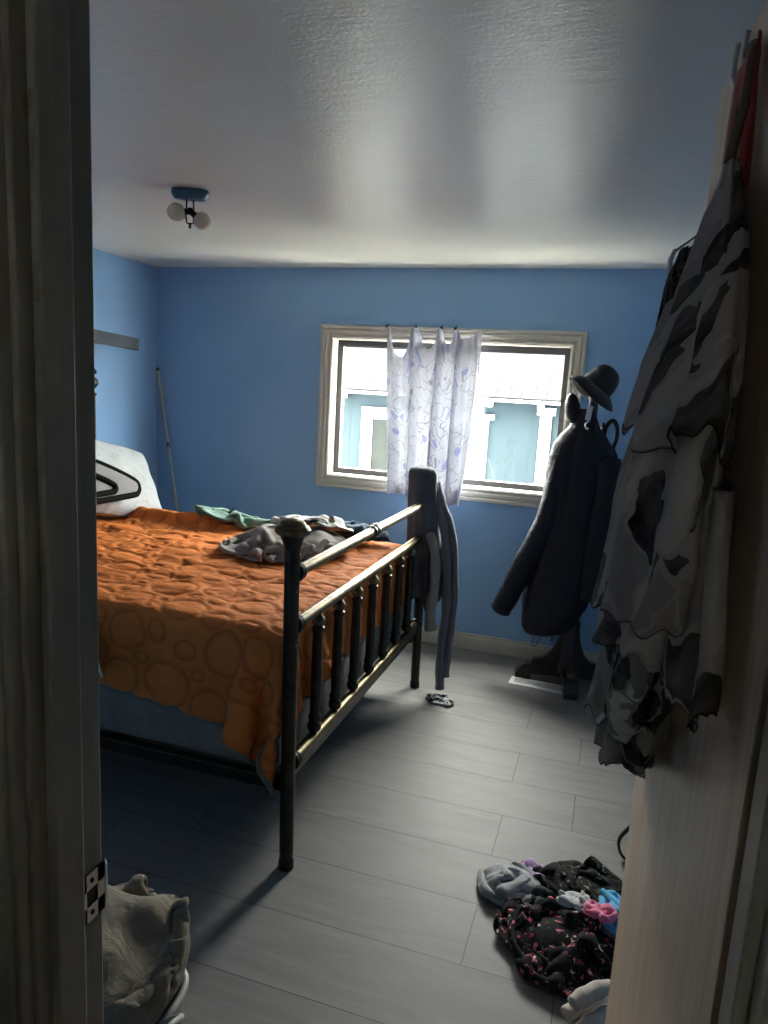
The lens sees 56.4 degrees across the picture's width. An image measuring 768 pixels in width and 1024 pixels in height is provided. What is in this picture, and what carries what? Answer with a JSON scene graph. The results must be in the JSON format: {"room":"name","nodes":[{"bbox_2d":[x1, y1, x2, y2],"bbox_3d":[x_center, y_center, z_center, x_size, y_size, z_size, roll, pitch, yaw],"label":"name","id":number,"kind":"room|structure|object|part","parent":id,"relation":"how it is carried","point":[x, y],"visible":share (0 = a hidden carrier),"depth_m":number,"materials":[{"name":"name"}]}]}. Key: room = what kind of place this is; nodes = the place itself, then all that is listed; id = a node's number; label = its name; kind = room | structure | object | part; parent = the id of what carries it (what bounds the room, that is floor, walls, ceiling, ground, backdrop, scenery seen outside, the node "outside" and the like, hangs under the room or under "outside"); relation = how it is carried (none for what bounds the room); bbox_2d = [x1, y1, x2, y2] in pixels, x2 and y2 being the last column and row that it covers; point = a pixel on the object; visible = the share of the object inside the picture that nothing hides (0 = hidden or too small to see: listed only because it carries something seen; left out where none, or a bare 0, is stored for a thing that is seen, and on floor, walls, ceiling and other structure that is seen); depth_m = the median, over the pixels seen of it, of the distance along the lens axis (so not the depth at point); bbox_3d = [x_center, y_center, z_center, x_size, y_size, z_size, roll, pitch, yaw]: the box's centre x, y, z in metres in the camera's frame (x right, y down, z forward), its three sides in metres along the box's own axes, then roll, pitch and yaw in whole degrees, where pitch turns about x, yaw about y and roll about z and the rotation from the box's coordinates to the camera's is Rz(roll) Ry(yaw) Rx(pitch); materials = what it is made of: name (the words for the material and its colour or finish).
{"room":"bedroom","nodes":[
{"label":"bedroom","id":0,"kind":"room"},
{"bbox_2d":[93,249,156,489],"bbox_3d":[-2.070,-0.241,3.154,0.120,2.172,3.610,6,10,17],"label":"wall","id":1,"kind":"structure","parent":0,"point":[124,289],"depth_m":4.35,"materials":[{"name":"blue paint"}]},
{"bbox_2d":[94,329,138,350],"bbox_3d":[-1.676,-0.907,3.636,0.207,0.154,1.104,6,10,17],"label":"wall shelf","id":2,"kind":"object","parent":1,"relation":"attached to","point":[100,337],"visible":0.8,"depth_m":3.94,"materials":[{"name":"beige paint"}]},
{"bbox_2d":[100,642,635,1023],"bbox_3d":[-0.747,1.199,1.988,3.620,0.120,5.410,6,10,17],"label":"floor","id":3,"kind":"structure","parent":0,"point":[381,915],"depth_m":2.39,"materials":[{"name":"grey laminate"}]},
{"bbox_2d":[156,367,177,511],"bbox_3d":[-1.378,-0.155,4.699,0.279,1.548,0.024,7,10,20],"label":"curtain rod","id":4,"kind":"object","parent":3,"relation":"on","point":[157,368],"visible":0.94,"depth_m":4.66,"materials":[{"name":"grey metal"}]},
{"bbox_2d":[154,968,188,1023],"bbox_3d":[-0.547,1.056,1.348,0.379,0.400,0.332,6,10,17],"label":"laundry hamper","id":5,"kind":"object","parent":3,"relation":"on","point":[173,1012],"visible":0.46,"depth_m":1.36,"materials":[{"name":"plastic"}]},
{"bbox_2d":[102,874,189,1023],"bbox_3d":[-0.553,0.786,1.312,0.388,0.182,0.385,12,13,41],"label":"bag","id":6,"kind":"object","parent":5,"relation":"on","point":[146,936],"visible":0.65,"depth_m":1.28,"materials":[{"name":"beige fabric"}]},
{"bbox_3d":[-0.396,0.916,1.239,0.057,0.070,0.141,6,10,17],"label":"handle","id":7,"kind":"part","parent":5,"relation":"part of","materials":[{"name":"white plastic"}]},
{"bbox_2d":[95,369,423,871],"bbox_3d":[-0.970,0.142,3.124,2.047,1.548,1.619,6,10,17],"label":"bed","id":8,"kind":"object","parent":3,"relation":"on","point":[292,532],"visible":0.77,"depth_m":2.38,"materials":[{"name":"brown metal"}]},
{"bbox_3d":[-1.680,0.021,4.141,0.044,1.361,0.044,6,10,17],"label":"head post","id":9,"kind":"part","parent":8,"relation":"part of","materials":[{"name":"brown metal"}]},
{"bbox_3d":[-1.231,0.748,2.530,1.952,0.040,0.036,6,10,17],"label":"rail","id":10,"kind":"part","parent":8,"relation":"part of","materials":[{"name":"brown metal"}]},
{"bbox_2d":[99,604,403,766],"bbox_3d":[-0.986,0.515,3.193,1.835,0.212,1.440,6,10,17],"label":"mattress","id":11,"kind":"object","parent":8,"relation":"on","point":[118,712],"visible":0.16,"depth_m":2.40,"materials":[{"name":"blue fabric"}]},
{"bbox_3d":[-0.973,0.294,3.155,1.835,0.232,1.440,6,10,17],"label":"mattress","id":12,"kind":"object","parent":11,"relation":"on","visible":0},
{"bbox_2d":[96,440,161,517],"bbox_3d":[-1.462,-0.177,3.747,0.317,0.571,0.848,7,11,23],"label":"pillow","id":13,"kind":"object","parent":12,"relation":"on","point":[132,462],"visible":0.3,"depth_m":3.81,"materials":[{"name":"white fabric"}]},
{"bbox_2d":[96,459,141,504],"bbox_3d":[-1.417,-0.183,3.438,0.158,0.283,0.635,7,10,19],"label":"pouch","id":14,"kind":"object","parent":13,"relation":"on","point":[113,484],"visible":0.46,"depth_m":3.54,"materials":[{"name":"grey fabric"}]},
{"bbox_3d":[-1.414,-0.183,3.446,0.140,0.248,0.572,7,10,19],"label":"panel","id":15,"kind":"part","parent":14,"relation":"part of","materials":[{"name":"grey fabric"}]},
{"bbox_2d":[97,506,406,796],"bbox_3d":[-0.931,0.401,3.123,1.819,0.584,1.607,6,10,17],"label":"quilt","id":16,"kind":"object","parent":12,"relation":"on","point":[190,627],"visible":0.54,"depth_m":2.37,"materials":[{"name":"orange fabric"}]},
{"bbox_2d":[99,665,102,677],"bbox_3d":[-1.119,0.419,2.367,0.480,0.178,0.036,6,10,17],"label":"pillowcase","id":17,"kind":"object","parent":16,"relation":"hanging from","point":[100,671],"visible":0.02,"depth_m":2.30,"materials":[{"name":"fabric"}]},
{"bbox_2d":[192,505,271,528],"bbox_3d":[-0.738,0.027,3.711,0.576,0.097,0.278,6,10,17],"label":"sheet","id":18,"kind":"object","parent":16,"relation":"on","point":[241,520],"visible":0.89,"depth_m":3.64,"materials":[{"name":"green fabric"}]},
{"bbox_2d":[219,524,348,562],"bbox_3d":[-0.442,0.120,3.204,0.563,0.114,0.508,6,10,17],"label":"jersey","id":19,"kind":"object","parent":16,"relation":"on","point":[258,543],"visible":0.66,"depth_m":3.09,"materials":[{"name":"grey fabric"}]},
{"bbox_2d":[271,515,353,532],"bbox_3d":[-0.325,0.063,3.349,0.265,0.102,0.347,11,13,39],"label":"shirt","id":20,"kind":"object","parent":19,"relation":"on","point":[334,523],"visible":0.56,"depth_m":3.34,"materials":[{"name":"grey fabric"}]},
{"bbox_2d":[306,518,327,524],"bbox_3d":[-0.334,0.045,3.251,0.163,0.040,0.095,6,10,17],"label":"sock","id":21,"kind":"object","parent":19,"relation":"on","point":[321,520],"visible":0.52,"depth_m":3.23,"materials":[{"name":"fabric"}]},
{"bbox_2d":[333,521,389,541],"bbox_3d":[-0.119,0.087,3.510,0.337,0.079,0.211,6,10,17],"label":"jeans","id":22,"kind":"object","parent":16,"relation":"on","point":[358,527],"visible":0.52,"depth_m":3.43,"materials":[{"name":"blue fabric"}]},
{"bbox_3d":[-0.293,0.588,2.167,0.082,1.071,0.082,6,10,17],"label":"foot post","id":23,"kind":"part","parent":8,"relation":"part of","materials":[{"name":"brown metal"}]},
{"bbox_3d":[-0.062,0.666,2.908,0.037,0.037,1.469,6,10,17],"label":"rail","id":24,"kind":"part","parent":8,"relation":"part of","materials":[{"name":"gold metal"}]},
{"bbox_3d":[-0.043,0.232,2.835,0.037,0.037,1.469,6,10,17],"label":"rail","id":25,"kind":"part","parent":8,"relation":"part of","materials":[{"name":"gold metal"}]},
{"bbox_3d":[-0.037,0.072,2.808,0.037,0.037,1.469,6,10,17],"label":"rail","id":26,"kind":"part","parent":8,"relation":"part of","materials":[{"name":"gold metal"}]},
{"bbox_3d":[0.171,0.367,3.590,0.082,1.071,0.082,6,10,17],"label":"foot post","id":27,"kind":"part","parent":8,"relation":"part of","materials":[{"name":"brown metal"}]},
{"bbox_2d":[406,465,442,631],"bbox_3d":[0.211,0.173,3.543,0.225,0.800,0.197,9,11,31],"label":"jacket","id":28,"kind":"object","parent":8,"relation":"hanging from","point":[422,480],"visible":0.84,"depth_m":3.47,"materials":[{"name":"black fabric"}]},
{"bbox_2d":[435,481,458,689],"bbox_3d":[0.280,0.369,3.539,0.172,1.032,0.127,6,10,17],"label":"leggings","id":29,"kind":"object","parent":8,"relation":"hanging from","point":[449,544],"visible":0.93,"depth_m":3.52,"materials":[{"name":"grey fabric"}]},
{"bbox_2d":[426,693,453,706],"bbox_3d":[0.274,0.917,3.515,0.152,0.021,0.117,6,10,17],"label":"sock","id":30,"kind":"object","parent":3,"relation":"on","point":[444,700],"visible":1,"depth_m":3.51,"materials":[{"name":"fabric"}]},
{"bbox_2d":[477,861,539,906],"bbox_3d":[0.386,1.123,2.195,0.205,0.064,0.199,6,10,17],"label":"t-shirt","id":31,"kind":"object","parent":3,"relation":"on","point":[497,882],"visible":0.91,"depth_m":2.16,"materials":[{"name":"grey fabric"}]},
{"bbox_2d":[508,676,562,693],"bbox_3d":[0.812,0.911,3.777,0.300,0.007,0.104,7,11,21],"label":"floor vent","id":32,"kind":"object","parent":3,"relation":"in","point":[545,686],"visible":0.94,"depth_m":3.77,"materials":[{"name":"white metal"}]},
{"bbox_2d":[522,858,553,879],"bbox_3d":[0.493,1.128,2.256,0.131,0.020,0.097,6,10,17],"label":"lilac top","id":33,"kind":"object","parent":3,"relation":"on","point":[530,863],"visible":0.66,"depth_m":2.28,"materials":[{"name":"fabric"}]},
{"bbox_2d":[524,885,561,915],"bbox_3d":[0.482,1.152,2.104,0.220,0.034,0.153,6,10,17],"label":"clothes","id":34,"kind":"object","parent":3,"relation":"on","point":[542,892],"visible":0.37,"depth_m":2.14,"materials":[{"name":"fabric"}]},
{"bbox_2d":[493,893,614,998],"bbox_3d":[0.485,1.159,1.955,0.376,0.086,0.327,6,10,17],"label":"floral dress","id":35,"kind":"object","parent":3,"relation":"on","point":[562,954],"visible":0.89,"depth_m":1.93,"materials":[{"name":"black fabric"}]},
{"bbox_2d":[556,890,589,911],"bbox_3d":[0.548,1.102,2.042,0.112,0.021,0.083,6,10,17],"label":"cloth","id":36,"kind":"object","parent":35,"relation":"on","point":[569,899],"visible":0.94,"depth_m":2.04,"materials":[{"name":"grey fabric"}]},
{"bbox_2d":[598,888,620,934],"bbox_3d":[0.654,1.127,2.034,0.108,0.025,0.183,6,10,17],"label":"blue top","id":37,"kind":"object","parent":35,"relation":"on","point":[612,897],"visible":0.36,"depth_m":2.06,"materials":[{"name":"blue fabric"}]},
{"bbox_2d":[582,899,617,922],"bbox_3d":[0.602,1.108,1.995,0.096,0.021,0.079,6,10,17],"label":"pink top","id":38,"kind":"object","parent":37,"relation":"on","point":[606,913],"visible":1,"depth_m":1.99,"materials":[{"name":"fabric"}]},
{"bbox_2d":[514,397,604,699],"bbox_3d":[1.004,0.138,3.732,0.391,1.565,0.419,-5,13,-39],"label":"coat rack","id":39,"kind":"object","parent":3,"relation":"on","point":[566,660],"visible":0.5,"depth_m":3.81,"materials":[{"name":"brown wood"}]},
{"bbox_2d":[491,393,621,645],"bbox_3d":[0.903,0.049,3.731,0.594,1.322,0.321,6,10,17],"label":"coat","id":40,"kind":"object","parent":39,"relation":"hanging from","point":[556,567],"visible":0.94,"depth_m":3.62,"materials":[{"name":"black fabric"}]},
{"bbox_2d":[565,393,580,422],"bbox_3d":[0.955,-0.525,3.626,0.081,0.150,0.104,6,10,17],"label":"hood","id":41,"kind":"object","parent":40,"relation":"attached to","point":[572,404],"depth_m":3.59,"materials":[{"name":"black fabric"}]},
{"bbox_2d":[584,406,592,429],"bbox_3d":[0.995,-0.458,3.487,0.033,0.117,0.009,5,10,8],"label":"price tag","id":42,"kind":"object","parent":39,"relation":"hanging from","point":[589,408],"visible":1,"depth_m":3.48,"materials":[{"name":"white paper"}]},
{"bbox_2d":[569,364,618,411],"bbox_3d":[1.045,-0.622,3.583,0.244,0.232,0.300,6,10,17],"label":"bucket hat","id":43,"kind":"object","parent":39,"relation":"on","point":[602,381],"visible":1,"depth_m":3.50,"materials":[{"name":"fabric"}]},
{"bbox_3d":[1.079,-0.648,3.572,0.178,0.173,0.186,6,10,17],"label":"crown","id":44,"kind":"part","parent":43,"relation":"part of","materials":[{"name":"fabric"}]},
{"bbox_2d":[603,419,618,457],"bbox_3d":[1.107,-0.114,3.731,0.203,0.751,0.190,6,10,17],"label":"umbrella","id":45,"kind":"object","parent":39,"relation":"hanging from","point":[614,421],"visible":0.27,"depth_m":3.60,"materials":[{"name":"black fabric"}]},
{"bbox_2d":[532,855,622,919],"bbox_3d":[0.611,1.137,2.185,0.318,0.063,0.246,6,10,17],"label":"black lace top","id":46,"kind":"object","parent":3,"relation":"on","point":[590,876],"visible":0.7,"depth_m":2.20,"materials":[{"name":"black fabric"}]},
{"bbox_2d":[560,995,608,1022],"bbox_3d":[0.501,1.217,1.771,0.140,0.042,0.046,-2,11,-27],"label":"sock","id":47,"kind":"object","parent":3,"relation":"on","point":[567,1012],"visible":0.44,"depth_m":1.74,"materials":[{"name":"beige fabric"}]},
{"bbox_2d":[567,979,609,1011],"bbox_3d":[0.513,1.176,1.755,0.140,0.043,0.046,-2,11,-29],"label":"sock","id":48,"kind":"object","parent":47,"relation":"on","point":[583,997],"visible":0.9,"depth_m":1.73,"materials":[{"name":"white fabric"}]},
{"bbox_2d":[576,1004,606,1023],"bbox_3d":[0.517,1.224,1.729,0.140,0.042,0.046,-3,12,-32],"label":"sock","id":49,"kind":"object","parent":3,"relation":"on","point":[597,1015],"visible":0.58,"depth_m":1.72,"materials":[{"name":"grey fabric"}]},
{"bbox_2d":[617,825,629,859],"bbox_3d":[0.898,1.053,2.422,0.203,0.200,0.245,6,10,17],"label":"handbag","id":50,"kind":"object","parent":3,"relation":"on","point":[625,831],"visible":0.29,"depth_m":2.38,"materials":[{"name":"black leather"}]},
{"bbox_2d":[157,267,666,652],"bbox_3d":[0.128,-0.315,4.280,3.380,2.172,0.120,6,10,17],"label":"wall","id":51,"kind":"structure","parent":0,"point":[238,348],"depth_m":4.32,"materials":[{"name":"blue paint"}]},
{"bbox_2d":[315,324,587,507],"bbox_3d":[0.348,-0.567,4.157,1.526,0.963,0.142,6,10,17],"label":"window","id":52,"kind":"structure","parent":51,"relation":"in","point":[335,339],"depth_m":4.15,"materials":[{"name":"beige paint"}]},
{"bbox_3d":[0.027,-0.606,4.310,0.638,0.771,0.016,6,10,17],"label":"sash","id":53,"kind":"part","parent":52,"relation":"part of","materials":[{"name":"white plastic"}]},
{"bbox_2d":[385,324,481,506],"bbox_3d":[0.241,-0.522,4.062,0.559,1.052,0.115,6,10,17],"label":"curtain","id":54,"kind":"object","parent":52,"relation":"hanging from","point":[432,393],"visible":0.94,"depth_m":4.06,"materials":[{"name":"white fabric"}]},
{"bbox_3d":[0.649,-0.535,4.102,0.736,0.771,0.016,6,10,17],"label":"sash","id":55,"kind":"part","parent":52,"relation":"part of","materials":[{"name":"white plastic"}]},
{"bbox_2d":[403,626,597,662],"bbox_3d":[0.051,0.717,4.394,3.380,0.094,0.014,6,10,17],"label":"baseboard","id":56,"kind":"structure","parent":51,"relation":"attached to","point":[514,648],"depth_m":4.20,"materials":[{"name":"beige paint"}]},
{"bbox_2d":[89,0,765,268],"bbox_3d":[-0.330,-1.185,2.492,3.620,0.100,3.510,6,10,17],"label":"ceiling","id":57,"kind":"structure","parent":0,"point":[545,134],"depth_m":1.88,"materials":[{"name":"paint"}]},
{"bbox_2d":[167,187,210,229],"bbox_3d":[-0.715,-1.110,2.634,0.156,0.137,0.077,3,10,-1],"label":"ceiling light","id":58,"kind":"object","parent":57,"relation":"attached to","point":[176,211],"visible":1,"depth_m":2.61,"materials":[{"name":"white glass"}]},
{"bbox_3d":[-0.761,-1.100,2.630,0.066,0.066,0.066,6,10,17],"label":"globe","id":59,"kind":"part","parent":58,"relation":"part of","materials":[{"name":"white glass"}]},
{"bbox_2d":[190,210,196,218],"bbox_3d":[-0.699,-1.093,2.639,0.038,0.037,0.028,5,10,9],"label":"socket","id":60,"kind":"object","parent":58,"relation":"attached to","point":[193,214],"depth_m":2.63,"materials":[{"name":"black metal"}]},
{"bbox_3d":[-0.670,-1.071,2.642,0.062,0.062,0.062,6,10,17],"label":"globe","id":61,"kind":"part","parent":58,"relation":"part of","materials":[{"name":"white glass"}]},
{"bbox_3d":[-0.947,0.197,0.989,3.380,2.172,0.100,6,10,17],"label":"wall","id":62,"kind":"structure","parent":0,"visible":0},
{"bbox_2d":[0,0,103,1023],"bbox_3d":[-0.380,0.303,0.800,0.144,2.090,0.068,-6,14,-44],"label":"door frame","id":63,"kind":"structure","parent":62,"relation":"attached to","point":[51,963],"depth_m":0.74,"materials":[{"name":"beige paint"}]},
{"bbox_2d":[84,858,107,925],"bbox_3d":[-0.354,0.465,0.879,0.008,0.064,0.054,5,10,11],"label":"strike plate","id":64,"kind":"object","parent":63,"relation":"attached to","point":[95,881],"visible":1,"depth_m":0.88,"materials":[{"name":"metal"}]},
{"bbox_2d":[605,0,767,1023],"bbox_3d":[0.438,0.357,0.989,0.110,1.992,0.718,6,10,17],"label":"door","id":65,"kind":"structure","parent":62,"relation":"in","point":[690,813],"depth_m":0.79,"materials":[{"name":"brown wood"}]},
{"bbox_2d":[583,158,749,778],"bbox_3d":[0.376,0.029,1.008,0.137,0.930,0.699,5,10,10],"label":"dress","id":66,"kind":"object","parent":65,"relation":"hanging from","point":[659,593],"visible":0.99,"depth_m":0.76,"materials":[{"name":"white fabric"}]},
{"bbox_2d":[655,246,691,328],"bbox_3d":[0.451,-0.037,1.237,0.082,0.770,0.243,6,10,14],"label":"dress","id":67,"kind":"object","parent":65,"relation":"attached to","point":[674,275],"visible":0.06,"depth_m":1.09,"materials":[{"name":"black fabric"}]},
{"bbox_2d":[716,38,761,192],"bbox_3d":[0.433,-0.479,0.869,0.024,0.208,0.147,8,11,27],"label":"cord","id":68,"kind":"object","parent":65,"relation":"hanging from","point":[744,104],"visible":0.77,"depth_m":0.86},
{"bbox_2d":[729,29,751,88],"bbox_3d":[0.505,-0.617,0.977,0.060,0.074,0.009,6,10,14],"label":"hook","id":69,"kind":"object","parent":65,"relation":"attached to","point":[734,59],"visible":0.54,"depth_m":0.98,"materials":[{"name":"metal"}]},
{"bbox_2d":[667,106,736,276],"bbox_3d":[0.462,-0.474,1.057,0.025,0.249,0.190,3,10,0],"label":"hanger","id":70,"kind":"object","parent":69,"relation":"hanging from","point":[674,252],"visible":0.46,"depth_m":1.11,"materials":[{"name":"black plastic"}]},
{"bbox_3d":[0.455,-0.387,1.137,0.013,0.048,0.065,6,10,17],"label":"arm","id":71,"kind":"part","parent":70,"relation":"part of","materials":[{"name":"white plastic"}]},
{"bbox_2d":[722,29,761,199],"bbox_3d":[0.450,-0.413,0.929,0.027,0.345,0.147,5,10,9],"label":"scarf","id":72,"kind":"object","parent":69,"relation":"hanging from","point":[745,148],"depth_m":0.87,"materials":[{"name":"fabric"}]},
{"bbox_2d":[718,704,767,1023],"bbox_3d":[0.318,0.379,0.583,0.068,2.090,0.144,1,10,-10],"label":"door frame","id":73,"kind":"structure","parent":62,"relation":"attached to","point":[744,1000],"depth_m":0.57,"materials":[{"name":"beige paint"}]},
{"label":"outside","id":74,"kind":"structure","parent":0,"visible":0},
{"bbox_3d":[5.120,-0.136,16.485,50.000,0.100,25.810,6,10,17],"label":"ground","id":75,"kind":"structure","parent":74,"visible":0},
{"bbox_2d":[341,347,564,484],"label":"window","id":76,"kind":"structure","parent":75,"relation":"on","point":[515,430],"depth_m":6.61,"materials":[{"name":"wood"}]},
{"bbox_3d":[0.016,-0.564,6.915,0.295,0.650,0.010,6,10,17],"label":"pane","id":77,"kind":"part","parent":76,"relation":"part of","materials":[{"name":"glass"}]},
{"bbox_3d":[0.611,-0.256,6.769,0.445,1.060,0.010,6,10,17],"label":"pane","id":78,"kind":"part","parent":76,"relation":"part of","materials":[{"name":"glass"}]}
]}

